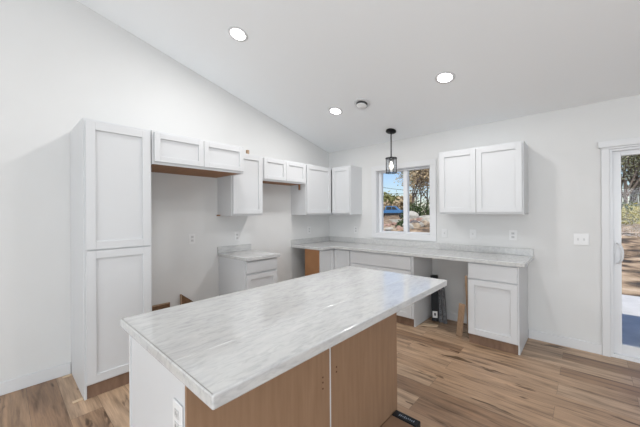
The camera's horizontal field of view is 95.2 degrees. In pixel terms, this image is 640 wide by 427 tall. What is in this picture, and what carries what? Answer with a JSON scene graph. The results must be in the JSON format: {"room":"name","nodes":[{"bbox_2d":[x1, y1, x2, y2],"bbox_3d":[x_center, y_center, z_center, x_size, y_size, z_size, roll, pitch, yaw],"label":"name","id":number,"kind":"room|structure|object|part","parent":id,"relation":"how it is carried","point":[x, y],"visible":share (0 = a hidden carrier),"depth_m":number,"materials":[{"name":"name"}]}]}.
{"room":"kitchen","nodes":[
{"label":"kitchen","id":0,"kind":"room"},
{"bbox_2d":[0,0,328,382],"bbox_3d":[-2.615,-0.302,2.259,0.150,3.840,8.400,0,0,42],"label":"wall","id":1,"kind":"structure","parent":0,"point":[63,62],"depth_m":2.67,"materials":[{"name":"paint"}]},
{"bbox_2d":[0,362,70,395],"bbox_3d":[-3.733,1.375,0.893,0.014,0.100,4.560,0,0,42],"label":"baseboard","id":2,"kind":"structure","parent":1,"relation":"attached to","point":[22,382],"depth_m":2.41,"materials":[{"name":"white wood"}]},
{"bbox_2d":[189,234,194,243],"bbox_3d":[-1.481,0.296,3.386,0.009,0.116,0.072,0,0,42],"label":"wall outlet","id":3,"kind":"object","parent":1,"relation":"attached to","point":[191,236],"visible":1,"depth_m":3.38,"materials":[{"name":"white plastic"}]},
{"bbox_2d":[151,130,243,177],"bbox_3d":[-1.363,-0.579,3.078,0.605,0.294,0.926,0,0,42],"label":"upper cabinet","id":4,"kind":"object","parent":1,"relation":"attached to","point":[170,153],"visible":0.91,"depth_m":2.85,"materials":[{"name":"grey wood"}]},
{"bbox_3d":[-1.298,-0.583,2.715,0.019,0.256,0.445,0,0,42],"label":"door","id":5,"kind":"part","parent":4,"relation":"part of","materials":[{"name":"grey wood"}]},
{"bbox_3d":[-0.994,-0.584,3.049,0.019,0.256,0.449,0,0,42],"label":"door","id":6,"kind":"part","parent":4,"relation":"part of","materials":[{"name":"grey wood"}]},
{"bbox_2d":[217,244,250,252],"bbox_3d":[-1.102,0.455,3.792,0.021,0.078,0.482,0,0,42],"label":"backsplash","id":7,"kind":"structure","parent":1,"relation":"attached to","point":[233,248],"depth_m":3.76,"materials":[{"name":"stone"}]},
{"bbox_2d":[235,232,239,240],"bbox_3d":[-1.084,0.303,3.823,0.009,0.116,0.072,0,0,42],"label":"wall outlet","id":8,"kind":"object","parent":1,"relation":"attached to","point":[237,234],"visible":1,"depth_m":3.83,"materials":[{"name":"white plastic"}]},
{"bbox_2d":[217,153,262,215],"bbox_3d":[-1.002,-0.349,3.673,0.338,0.759,0.462,0,0,42],"label":"upper cabinet","id":9,"kind":"object","parent":1,"relation":"attached to","point":[242,194],"visible":0.77,"depth_m":3.56,"materials":[{"name":"grey wood"}]},
{"bbox_3d":[-0.878,-0.353,3.572,0.019,0.720,0.420,0,0,42],"label":"door","id":10,"kind":"part","parent":9,"relation":"part of","materials":[{"name":"grey wood"}]},
{"bbox_2d":[262,156,305,189],"bbox_3d":[-0.587,-0.539,4.132,0.338,0.384,0.774,0,0,42],"label":"upper cabinet","id":11,"kind":"object","parent":1,"relation":"attached to","point":[275,171],"visible":0.86,"depth_m":4.01,"materials":[{"name":"grey wood"}]},
{"bbox_3d":[-0.595,-0.579,3.886,0.019,0.272,0.371,0,0,42],"label":"door","id":12,"kind":"part","parent":11,"relation":"part of","materials":[{"name":"grey wood"}]},
{"bbox_3d":[-0.343,-0.581,4.163,0.019,0.272,0.371,0,0,42],"label":"door","id":13,"kind":"part","parent":11,"relation":"part of","materials":[{"name":"grey wood"}]},
{"bbox_2d":[291,236,328,244],"bbox_3d":[-0.143,0.449,4.848,0.021,0.078,0.902,0,0,42],"label":"backsplash","id":14,"kind":"structure","parent":1,"relation":"attached to","point":[318,239],"depth_m":4.80,"materials":[{"name":"stone"}]},
{"bbox_2d":[291,164,332,214],"bbox_3d":[-0.019,-0.355,4.756,0.338,0.758,0.908,0,0,42],"label":"upper cabinet","id":15,"kind":"object","parent":1,"relation":"attached to","point":[314,197],"visible":0.8,"depth_m":4.48,"materials":[{"name":"grey wood"}]},
{"bbox_3d":[-0.011,-0.359,4.528,0.019,0.720,0.549,0,0,42],"label":"door","id":16,"kind":"part","parent":15,"relation":"part of","materials":[{"name":"grey wood"}]},
{"bbox_2d":[0,316,639,426],"bbox_3d":[0.044,1.501,-0.144,7.300,0.200,8.400,0,0,42],"label":"floor","id":17,"kind":"structure","parent":0,"point":[445,379],"depth_m":2.29,"materials":[{"name":"brown wood"}]},
{"bbox_2d":[70,117,151,399],"bbox_3d":[-1.831,0.345,2.562,0.593,2.136,0.469,0,0,42],"label":"pantry cabinet","id":18,"kind":"object","parent":17,"relation":"on","point":[110,163],"visible":0.9,"depth_m":2.34,"materials":[{"name":"grey wood"}]},
{"bbox_3d":[-1.621,-0.212,2.370,0.019,0.980,0.443,0,0,42],"label":"door","id":19,"kind":"part","parent":18,"relation":"part of","materials":[{"name":"grey wood"}]},
{"bbox_3d":[-1.615,0.792,2.370,0.019,1.010,0.443,0,0,42],"label":"door","id":20,"kind":"part","parent":18,"relation":"part of","materials":[{"name":"grey wood"}]},
{"bbox_2d":[152,302,169,310],"bbox_3d":[-1.743,1.190,3.076,0.020,0.438,0.310,0,0,42],"label":"wood board","id":21,"kind":"object","parent":17,"relation":"on","point":[163,305],"visible":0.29,"depth_m":3.11,"materials":[{"name":"brown wood"}]},
{"bbox_2d":[180,294,192,304],"bbox_3d":[-1.428,1.158,3.419,0.026,0.499,0.398,0,0,42],"label":"wood offcut","id":22,"kind":"object","parent":17,"relation":"on","point":[183,300],"visible":0.22,"depth_m":3.30,"materials":[{"name":"brown wood"}]},
{"bbox_2d":[219,257,276,295],"bbox_3d":[-0.884,0.969,3.599,0.600,0.876,0.452,0,0,42],"label":"base cabinet","id":23,"kind":"object","parent":17,"relation":"on","point":[235,275],"visible":0.41,"depth_m":3.41,"materials":[{"name":"grey wood"}]},
{"bbox_3d":[-1.038,0.970,3.444,0.580,0.876,0.016,0,0,42],"label":"panel","id":24,"kind":"part","parent":23,"relation":"part of","materials":[{"name":"grey wood"}]},
{"bbox_2d":[217,244,279,261],"bbox_3d":[-0.876,0.472,3.587,0.631,0.115,0.482,0,0,42],"label":"countertop","id":25,"kind":"structure","parent":23,"relation":"on","point":[243,252],"depth_m":3.58,"materials":[{"name":"stone"}]},
{"bbox_3d":[-0.892,0.916,3.606,0.580,0.771,0.420,0,0,42],"label":"frame","id":26,"kind":"part","parent":23,"relation":"part of","materials":[{"name":"grey wood"}]},
{"bbox_3d":[-0.672,0.607,3.403,0.019,0.127,0.429,0,0,42],"label":"drawer","id":27,"kind":"part","parent":23,"relation":"part of","materials":[{"name":"grey wood"}]},
{"bbox_3d":[-0.669,0.986,3.403,0.019,0.590,0.429,0,0,42],"label":"door","id":28,"kind":"part","parent":23,"relation":"part of","materials":[{"name":"grey wood"}]},
{"bbox_2d":[129,312,396,426],"bbox_3d":[-0.176,0.966,1.662,0.602,0.873,1.416,0,0,42],"label":"kitchen island","id":29,"kind":"object","parent":17,"relation":"on","point":[352,382],"visible":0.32,"depth_m":1.34,"materials":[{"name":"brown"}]},
{"bbox_3d":[-0.648,0.969,1.152,0.588,0.873,0.018,0,0,42],"label":"panel","id":30,"kind":"part","parent":29,"relation":"part of","materials":[{"name":"grey"}]},
{"bbox_2d":[173,398,182,426],"bbox_3d":[-0.475,0.689,0.974,0.072,0.116,0.009,0,0,42],"label":"wall outlet","id":31,"kind":"object","parent":29,"relation":"attached to","point":[177,407],"visible":1,"depth_m":0.97,"materials":[{"name":"white plastic"}]},
{"bbox_2d":[174,408,178,419],"bbox_3d":[-0.477,0.668,0.972,0.032,0.028,0.003,0,0,42],"label":"receptacle","id":32,"kind":"object","parent":31,"relation":"attached to","point":[176,410],"depth_m":0.97,"materials":[{"name":"grey plastic"}]},
{"bbox_3d":[-0.193,0.966,1.206,0.012,0.873,0.709,0,0,42],"label":"panel","id":33,"kind":"part","parent":29,"relation":"part of","materials":[{"name":"brown wood"}]},
{"bbox_2d":[121,266,446,409],"bbox_3d":[-0.009,0.506,1.735,0.875,0.042,1.788,0,0,42],"label":"island countertop","id":34,"kind":"structure","parent":29,"relation":"on","point":[221,348],"depth_m":1.29,"materials":[{"name":"stone"}]},
{"bbox_3d":[0.285,0.963,1.732,0.012,0.873,0.693,0,0,42],"label":"panel","id":35,"kind":"part","parent":29,"relation":"part of","materials":[{"name":"brown wood"}]},
{"bbox_2d":[305,249,350,275],"bbox_3d":[0.302,0.961,4.470,0.586,0.876,0.914,0,0,42],"label":"base cabinet","id":36,"kind":"object","parent":17,"relation":"on","point":[316,261],"visible":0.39,"depth_m":4.25,"materials":[{"name":"grey wood"}]},
{"bbox_3d":[-0.114,0.964,4.239,0.280,0.876,0.012,0,0,42],"label":"panel","id":37,"kind":"part","parent":36,"relation":"part of","materials":[{"name":"brown wood"}]},
{"bbox_3d":[0.103,0.911,4.254,0.019,0.744,0.298,0,0,42],"label":"door","id":38,"kind":"part","parent":36,"relation":"part of","materials":[{"name":"grey wood"}]},
{"bbox_3d":[0.323,0.909,4.271,0.280,0.744,0.019,0,0,42],"label":"door","id":39,"kind":"part","parent":36,"relation":"part of","materials":[{"name":"grey wood"}]},
{"bbox_2d":[350,250,431,326],"bbox_3d":[0.976,0.957,4.071,0.945,0.876,0.600,0,0,42],"label":"base cabinet","id":40,"kind":"object","parent":17,"relation":"on","point":[413,315],"visible":0.38,"depth_m":3.73,"materials":[{"name":"grey wood"}]},
{"bbox_3d":[0.607,0.996,4.014,0.450,0.567,0.019,0,0,42],"label":"door","id":41,"kind":"part","parent":40,"relation":"part of","materials":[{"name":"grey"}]},
{"bbox_3d":[0.773,0.615,3.861,0.905,0.162,0.019,0,0,42],"label":"drawer","id":42,"kind":"part","parent":40,"relation":"part of","materials":[{"name":"grey wood"}]},
{"bbox_3d":[0.983,0.904,4.078,0.913,0.771,0.580,0,0,42],"label":"frame","id":43,"kind":"part","parent":40,"relation":"part of","materials":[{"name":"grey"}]},
{"bbox_3d":[0.944,0.994,3.708,0.451,0.567,0.019,0,0,42],"label":"door","id":44,"kind":"part","parent":40,"relation":"part of","materials":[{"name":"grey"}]},
{"bbox_2d":[291,236,532,266],"bbox_3d":[0.950,0.461,3.872,2.952,0.115,0.924,0,0,42],"label":"countertop","id":45,"kind":"structure","parent":40,"relation":"on","point":[517,257],"depth_m":3.74,"materials":[{"name":"stone"}]},
{"bbox_3d":[1.327,0.955,3.766,0.016,0.876,0.580,0,0,42],"label":"panel","id":46,"kind":"part","parent":40,"relation":"part of","materials":[{"name":"grey wood"}]},
{"bbox_2d":[381,410,419,426],"bbox_3d":[0.348,1.357,1.657,0.170,0.079,0.678,0,0,42],"label":"carton","id":47,"kind":"object","parent":17,"relation":"on","point":[397,419],"visible":1,"depth_m":1.86,"materials":[{"name":"black cardboard"}]},
{"bbox_2d":[418,323,437,326],"bbox_3d":[1.348,1.389,3.643,0.241,0.006,0.094,0,0,12],"label":"scrap","id":48,"kind":"object","parent":17,"relation":"on","point":[422,324],"visible":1,"depth_m":3.62,"materials":[{"name":"beige wood"}]},
{"bbox_2d":[431,275,438,320],"bbox_3d":[1.504,1.106,3.822,0.094,0.568,0.241,0,0,17],"label":"carton","id":49,"kind":"object","parent":17,"relation":"on","point":[434,296],"visible":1,"depth_m":3.78,"materials":[{"name":"black cardboard"}]},
{"bbox_2d":[438,289,442,321],"bbox_3d":[1.550,1.151,3.784,0.048,0.473,0.204,0,0,12],"label":"steel rail","id":50,"kind":"object","parent":17,"relation":"on","point":[439,290],"visible":0.8,"depth_m":3.75,"materials":[{"name":"grey metal"}]},
{"bbox_2d":[441,287,446,323],"bbox_3d":[1.586,1.136,3.745,0.048,0.503,0.215,0,0,12],"label":"steel rail","id":51,"kind":"object","parent":17,"relation":"on","point":[443,288],"visible":0.87,"depth_m":3.73,"materials":[{"name":"grey metal"}]},
{"bbox_2d":[456,303,464,336],"bbox_3d":[1.550,1.181,3.221,0.063,0.422,0.203,0,0,14],"label":"wood board","id":52,"kind":"object","parent":17,"relation":"on","point":[461,311],"visible":1,"depth_m":3.21,"materials":[{"name":"brown wood"}]},
{"bbox_2d":[465,276,468,334],"bbox_3d":[1.630,1.029,3.234,0.022,0.719,0.254,0,0,32],"label":"wood lath","id":53,"kind":"object","parent":17,"relation":"on","point":[466,285],"visible":0.76,"depth_m":3.20,"materials":[{"name":"brown wood"}]},
{"bbox_2d":[468,262,527,354],"bbox_3d":[1.947,0.951,3.190,0.461,0.876,0.600,0,0,42],"label":"base cabinet","id":54,"kind":"object","parent":17,"relation":"on","point":[497,294],"visible":0.9,"depth_m":2.97,"materials":[{"name":"grey wood"}]},
{"bbox_3d":[1.789,0.952,3.347,0.016,0.876,0.580,0,0,42],"label":"panel","id":55,"kind":"part","parent":54,"relation":"part of","materials":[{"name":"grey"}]},
{"bbox_3d":[1.749,0.607,2.975,0.436,0.157,0.019,0,0,42],"label":"drawer","id":56,"kind":"part","parent":54,"relation":"part of","materials":[{"name":"grey wood"}]},
{"bbox_3d":[1.751,0.986,2.975,0.436,0.572,0.019,0,0,42],"label":"door","id":57,"kind":"part","parent":54,"relation":"part of","materials":[{"name":"grey wood"}]},
{"bbox_3d":[2.118,0.950,3.048,0.016,0.876,0.580,0,0,42],"label":"panel","id":58,"kind":"part","parent":54,"relation":"part of","materials":[{"name":"grey wood"}]},
{"bbox_2d":[77,0,639,152],"bbox_3d":[0.074,-1.675,-0.088,8.000,1.569,9.450,0,0,42],"label":"ceiling","id":59,"kind":"structure","parent":0,"point":[299,60],"depth_m":2.69,"materials":[{"name":"white paint"}]},
{"bbox_2d":[228,26,247,41],"bbox_3d":[-0.765,-1.669,2.725,0.186,0.047,0.180,0,0,38],"label":"recessed light","id":60,"kind":"object","parent":59,"relation":"in","point":[237,33],"visible":1,"depth_m":2.71,"materials":[{"name":"white plastic"}]},
{"bbox_2d":[328,107,342,114],"bbox_3d":[0.201,-1.323,3.789,0.186,0.047,0.180,0,0,38],"label":"recessed light","id":61,"kind":"object","parent":59,"relation":"in","point":[333,110],"visible":1,"depth_m":3.77,"materials":[{"name":"white plastic"}]},
{"bbox_2d":[354,98,369,108],"bbox_3d":[0.505,-1.308,3.516,0.196,0.083,0.192,0,0,33],"label":"smoke detector","id":62,"kind":"object","parent":59,"relation":"attached to","point":[360,103],"visible":1,"depth_m":3.47,"materials":[{"name":"white plastic"}]},
{"bbox_2d":[385,128,396,173],"bbox_3d":[0.990,-0.859,4.065,0.160,0.613,0.160,0,0,42],"label":"pendant light","id":63,"kind":"object","parent":59,"relation":"hanging from","point":[390,131],"visible":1,"depth_m":4.04,"materials":[{"name":"black metal"}]},
{"bbox_3d":[0.989,-0.953,4.065,0.016,0.356,0.016,0,0,42],"label":"rod","id":64,"kind":"part","parent":63,"relation":"part of","materials":[{"name":"black metal"}]},
{"bbox_2d":[435,71,454,83],"bbox_3d":[1.226,-1.329,2.865,0.186,0.047,0.180,0,0,38],"label":"recessed light","id":65,"kind":"object","parent":59,"relation":"in","point":[444,77],"visible":1,"depth_m":2.85,"materials":[{"name":"white plastic"}]},
{"bbox_2d":[329,94,639,343],"bbox_3d":[2.808,0.246,2.910,7.000,2.674,0.150,0,0,42],"label":"wall","id":66,"kind":"structure","parent":0,"point":[565,278],"depth_m":3.15,"materials":[{"name":"paint"}]},
{"bbox_2d":[332,165,361,214],"bbox_3d":[0.436,-0.358,4.730,0.359,0.758,0.338,0,0,42],"label":"upper cabinet","id":67,"kind":"object","parent":66,"relation":"attached to","point":[346,180],"visible":1,"depth_m":4.61,"materials":[{"name":"grey wood"}]},
{"bbox_3d":[0.326,-0.361,4.615,0.340,0.720,0.019,0,0,42],"label":"door","id":68,"kind":"part","parent":67,"relation":"part of","materials":[{"name":"grey wood"}]},
{"bbox_2d":[371,159,436,240],"bbox_3d":[1.232,-0.175,4.313,1.005,1.113,0.148,0,0,42],"label":"window","id":69,"kind":"structure","parent":66,"relation":"in","point":[377,172],"depth_m":4.29,"materials":[{"name":"white plastic"}]},
{"bbox_3d":[1.253,-0.177,4.336,0.829,0.944,0.065,0,0,42],"label":"sash frame","id":70,"kind":"part","parent":69,"relation":"part of","materials":[{"name":"white plastic"}]},
{"bbox_2d":[329,236,532,255],"bbox_3d":[1.253,0.440,4.206,2.952,0.078,0.021,0,0,42],"label":"backsplash","id":71,"kind":"structure","parent":66,"relation":"attached to","point":[473,248],"depth_m":3.86,"materials":[{"name":"stone"}]},
{"bbox_2d":[442,229,446,237],"bbox_3d":[1.641,0.263,3.857,0.072,0.116,0.017,0,0,42],"label":"light switch","id":72,"kind":"object","parent":66,"relation":"attached to","point":[444,231],"visible":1,"depth_m":3.86,"materials":[{"name":"white plastic"}]},
{"bbox_2d":[442,312,466,323],"bbox_3d":[1.751,1.345,3.765,0.595,0.090,0.014,0,0,42],"label":"baseboard","id":73,"kind":"structure","parent":66,"relation":"attached to","point":[450,316],"depth_m":3.78,"materials":[{"name":"white wood"}]},
{"bbox_2d":[470,229,475,238],"bbox_3d":[1.896,0.258,3.626,0.072,0.116,0.017,0,0,42],"label":"light switch","id":74,"kind":"object","parent":66,"relation":"attached to","point":[472,231],"visible":1,"depth_m":3.62,"materials":[{"name":"white plastic"}]},
{"bbox_2d":[439,141,528,213],"bbox_3d":[1.884,-0.368,3.416,0.865,0.758,0.338,0,0,42],"label":"upper cabinet","id":75,"kind":"object","parent":66,"relation":"attached to","point":[492,179],"visible":1,"depth_m":3.25,"materials":[{"name":"grey wood"}]},
{"bbox_3d":[1.615,-0.369,3.445,0.402,0.720,0.019,0,0,42],"label":"door","id":76,"kind":"part","parent":75,"relation":"part of","materials":[{"name":"grey wood"}]},
{"bbox_3d":[1.927,-0.371,3.162,0.431,0.720,0.019,0,0,42],"label":"door","id":77,"kind":"part","parent":75,"relation":"part of","materials":[{"name":"grey wood"}]},
{"bbox_2d":[509,230,516,239],"bbox_3d":[2.210,0.252,3.346,0.075,0.116,0.009,0,0,42],"label":"wall outlet","id":78,"kind":"object","parent":66,"relation":"attached to","point":[512,233],"visible":1,"depth_m":3.34,"materials":[{"name":"white plastic"}]},
{"bbox_2d":[529,329,601,354],"bbox_3d":[2.538,1.335,3.052,0.589,0.100,0.014,0,0,42],"label":"baseboard","id":79,"kind":"structure","parent":66,"relation":"attached to","point":[587,346],"depth_m":3.03,"materials":[{"name":"white wood"}]},
{"bbox_2d":[573,233,588,244],"bbox_3d":[2.637,0.264,2.953,0.118,0.116,0.017,0,0,42],"label":"light switch","id":80,"kind":"object","parent":66,"relation":"attached to","point":[578,239],"visible":1,"depth_m":2.96,"materials":[{"name":"white plastic"}]},
{"bbox_2d":[598,137,639,362],"bbox_3d":[3.507,0.339,2.241,1.986,2.080,0.164,0,0,42],"label":"door","id":81,"kind":"structure","parent":66,"relation":"in","point":[612,151],"depth_m":2.81,"materials":[{"name":"white"}]},
{"bbox_3d":[2.853,0.383,2.778,0.029,0.240,0.088,0,0,5],"label":"handle","id":82,"kind":"part","parent":81,"relation":"part of","materials":[{"name":"white plastic"}]},
{"bbox_3d":[3.194,0.377,2.534,0.925,1.948,0.040,0,0,42],"label":"sliding panel","id":83,"kind":"part","parent":81,"relation":"part of","materials":[{"name":"glass"}]},
{"label":"outside","id":84,"kind":"structure","parent":0,"visible":0},
{"bbox_2d":[384,215,639,296],"bbox_3d":[11.837,0.367,47.824,110.000,2.485,72.000,0,0,42],"label":"ground","id":85,"kind":"structure","parent":84,"point":[630,234],"depth_m":10.86,"materials":[{"name":"brown soil"}]},
{"bbox_2d":[383,200,391,215],"bbox_3d":[13.832,-1.084,61.806,3.736,3.868,3.734,0,0,42],"label":"tree","id":86,"kind":"object","parent":85,"relation":"on","point":[386,203],"visible":0.31,"depth_m":61.20,"materials":[{"name":"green plant"}]},
{"bbox_2d":[383,191,399,215],"bbox_3d":[16.105,-2.208,66.240,6.031,5.908,4.415,0,0,42],"label":"tree","id":87,"kind":"object","parent":85,"relation":"on","point":[386,197],"visible":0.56,"depth_m":65.60,"materials":[{"name":"green plant"}]},
{"bbox_2d":[383,206,402,217],"bbox_3d":[10.510,-0.186,43.004,5.220,1.746,1.910,0,0,24],"label":"pickup truck","id":88,"kind":"object","parent":85,"relation":"on","point":[389,210],"visible":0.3,"depth_m":42.12,"materials":[{"name":"blue metal"}]},
{"bbox_3d":[10.498,0.111,43.010,4.850,0.300,1.860,0,0,24],"label":"trim","id":89,"kind":"part","parent":88,"relation":"part of","materials":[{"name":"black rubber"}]},
{"bbox_2d":[390,199,402,215],"bbox_3d":[16.074,-1.111,60.138,4.069,3.699,4.662,0,0,-13],"label":"tree","id":90,"kind":"object","parent":85,"relation":"on","point":[396,201],"visible":0.26,"depth_m":59.36,"materials":[{"name":"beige plant"}]},
{"bbox_2d":[395,220,403,227],"bbox_3d":[6.547,0.862,23.524,0.964,0.709,0.954,0,0,42],"label":"bush","id":91,"kind":"object","parent":85,"relation":"on","point":[400,222],"visible":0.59,"depth_m":23.34,"materials":[{"name":"green plant"}]},
{"bbox_2d":[397,194,417,209],"bbox_3d":[16.057,-1.530,54.744,4.201,4.568,3.854,0,0,42],"label":"tree","id":92,"kind":"object","parent":85,"relation":"on","point":[400,202],"visible":0.4,"depth_m":54.49,"materials":[{"name":"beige plant"}]},
{"bbox_2d":[400,201,422,219],"bbox_3d":[9.871,-0.224,31.518,2.363,2.116,2.349,0,0,-3],"label":"bush","id":93,"kind":"object","parent":85,"relation":"on","point":[411,208],"visible":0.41,"depth_m":31.18,"materials":[{"name":"green plant"}]},
{"bbox_2d":[394,173,428,202],"bbox_3d":[15.361,-4.748,46.505,7.327,11.150,8.121,0,0,-26],"label":"tree","id":94,"kind":"object","parent":85,"relation":"on","point":[399,177],"visible":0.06,"depth_m":47.03,"materials":[{"name":"green plant"}]},
{"bbox_2d":[409,211,418,218],"bbox_3d":[8.976,0.374,28.499,1.363,1.218,0.879,0,0,20],"label":"boulder","id":95,"kind":"object","parent":85,"relation":"on","point":[412,214],"visible":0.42,"depth_m":28.14,"materials":[{"name":"white stone"}]},
{"bbox_2d":[401,170,428,205],"bbox_3d":[13.524,-3.722,39.072,8.551,9.388,7.455,0,0,42],"label":"tree","id":96,"kind":"object","parent":85,"relation":"on","point":[421,195],"visible":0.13,"depth_m":38.71,"materials":[{"name":"green plant"}]},
{"bbox_2d":[401,169,429,214],"bbox_3d":[12.524,-3.386,34.742,4.792,8.775,6.932,0,0,-37],"label":"tree","id":97,"kind":"object","parent":85,"relation":"on","point":[414,176],"visible":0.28,"depth_m":34.98,"materials":[{"name":"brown plant"}]},
{"bbox_2d":[411,223,420,228],"bbox_3d":[7.333,1.010,22.509,0.690,0.595,0.663,0,0,-10],"label":"rock","id":98,"kind":"object","parent":85,"relation":"on","point":[416,225],"visible":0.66,"depth_m":22.24,"materials":[{"name":"beige stone"}]},
{"bbox_2d":[409,169,428,206],"bbox_3d":[11.973,-3.869,34.836,4.375,9.760,7.040,0,0,-9],"label":"tree","id":99,"kind":"object","parent":85,"relation":"on","point":[422,170],"visible":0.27,"depth_m":34.15,"materials":[{"name":"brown plant"}]},
{"bbox_2d":[413,200,429,215],"bbox_3d":[11.489,-0.307,32.448,3.320,2.394,3.402,0,0,42],"label":"bush","id":100,"kind":"object","parent":85,"relation":"on","point":[426,208],"visible":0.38,"depth_m":32.06,"materials":[{"name":"green plant"}]},
{"bbox_2d":[621,200,638,223],"bbox_3d":[24.675,-0.120,24.014,2.992,1.885,3.011,0,0,42],"label":"bush","id":101,"kind":"object","parent":85,"relation":"on","point":[623,203],"visible":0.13,"depth_m":23.44,"materials":[{"name":"green plant"}]},
{"bbox_2d":[621,155,639,206],"bbox_3d":[27.040,-3.697,24.433,8.146,9.247,6.232,0,0,-37],"label":"tree","id":102,"kind":"object","parent":85,"relation":"on","point":[625,192],"visible":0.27,"depth_m":24.97,"materials":[{"name":"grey plant"}]},
{"bbox_2d":[621,203,639,224],"bbox_3d":[23.940,0.047,22.516,2.016,1.694,1.998,0,0,42],"label":"bush","id":103,"kind":"object","parent":85,"relation":"on","point":[635,213],"visible":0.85,"depth_m":22.31,"materials":[{"name":"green plant"}]},
{"bbox_2d":[621,154,639,202],"bbox_3d":[28.813,-4.410,25.976,7.072,10.608,9.010,0,0,42],"label":"tree","id":104,"kind":"object","parent":85,"relation":"on","point":[637,188],"visible":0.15,"depth_m":26.12,"materials":[{"name":"green plant"}]},
{"bbox_2d":[621,154,639,202],"bbox_3d":[27.380,-4.646,25.377,7.803,11.119,5.145,0,0,19],"label":"tree","id":105,"kind":"object","parent":85,"relation":"on","point":[631,167],"visible":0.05,"depth_m":25.93,"materials":[{"name":"green plant"}]},
{"bbox_2d":[621,156,639,202],"bbox_3d":[27.847,-4.050,27.370,7.440,9.809,7.732,0,0,10],"label":"tree","id":106,"kind":"object","parent":85,"relation":"on","point":[632,198],"visible":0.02,"depth_m":27.08,"materials":[{"name":"green plant"}]},
{"bbox_2d":[622,201,639,221],"bbox_3d":[26.633,-0.174,24.456,2.889,1.942,2.942,0,0,42],"label":"bush","id":107,"kind":"object","parent":85,"relation":"on","point":[636,201],"visible":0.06,"depth_m":24.28,"materials":[{"name":"green plant"}]},
{"bbox_2d":[631,160,638,206],"bbox_3d":[35.443,-5.941,33.320,6.787,12.687,10.605,0,0,12],"label":"tree","id":108,"kind":"object","parent":85,"relation":"on","point":[635,192],"visible":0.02,"depth_m":33.12,"materials":[{"name":"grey plant"}]},
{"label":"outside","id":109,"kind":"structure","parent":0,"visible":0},
{"bbox_2d":[622,295,639,346],"bbox_3d":[4.061,1.660,4.280,11.000,0.330,3.550,0,0,42],"label":"patio","id":110,"kind":"structure","parent":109,"point":[630,305],"depth_m":4.07,"materials":[{"name":"concrete"}]}
]}

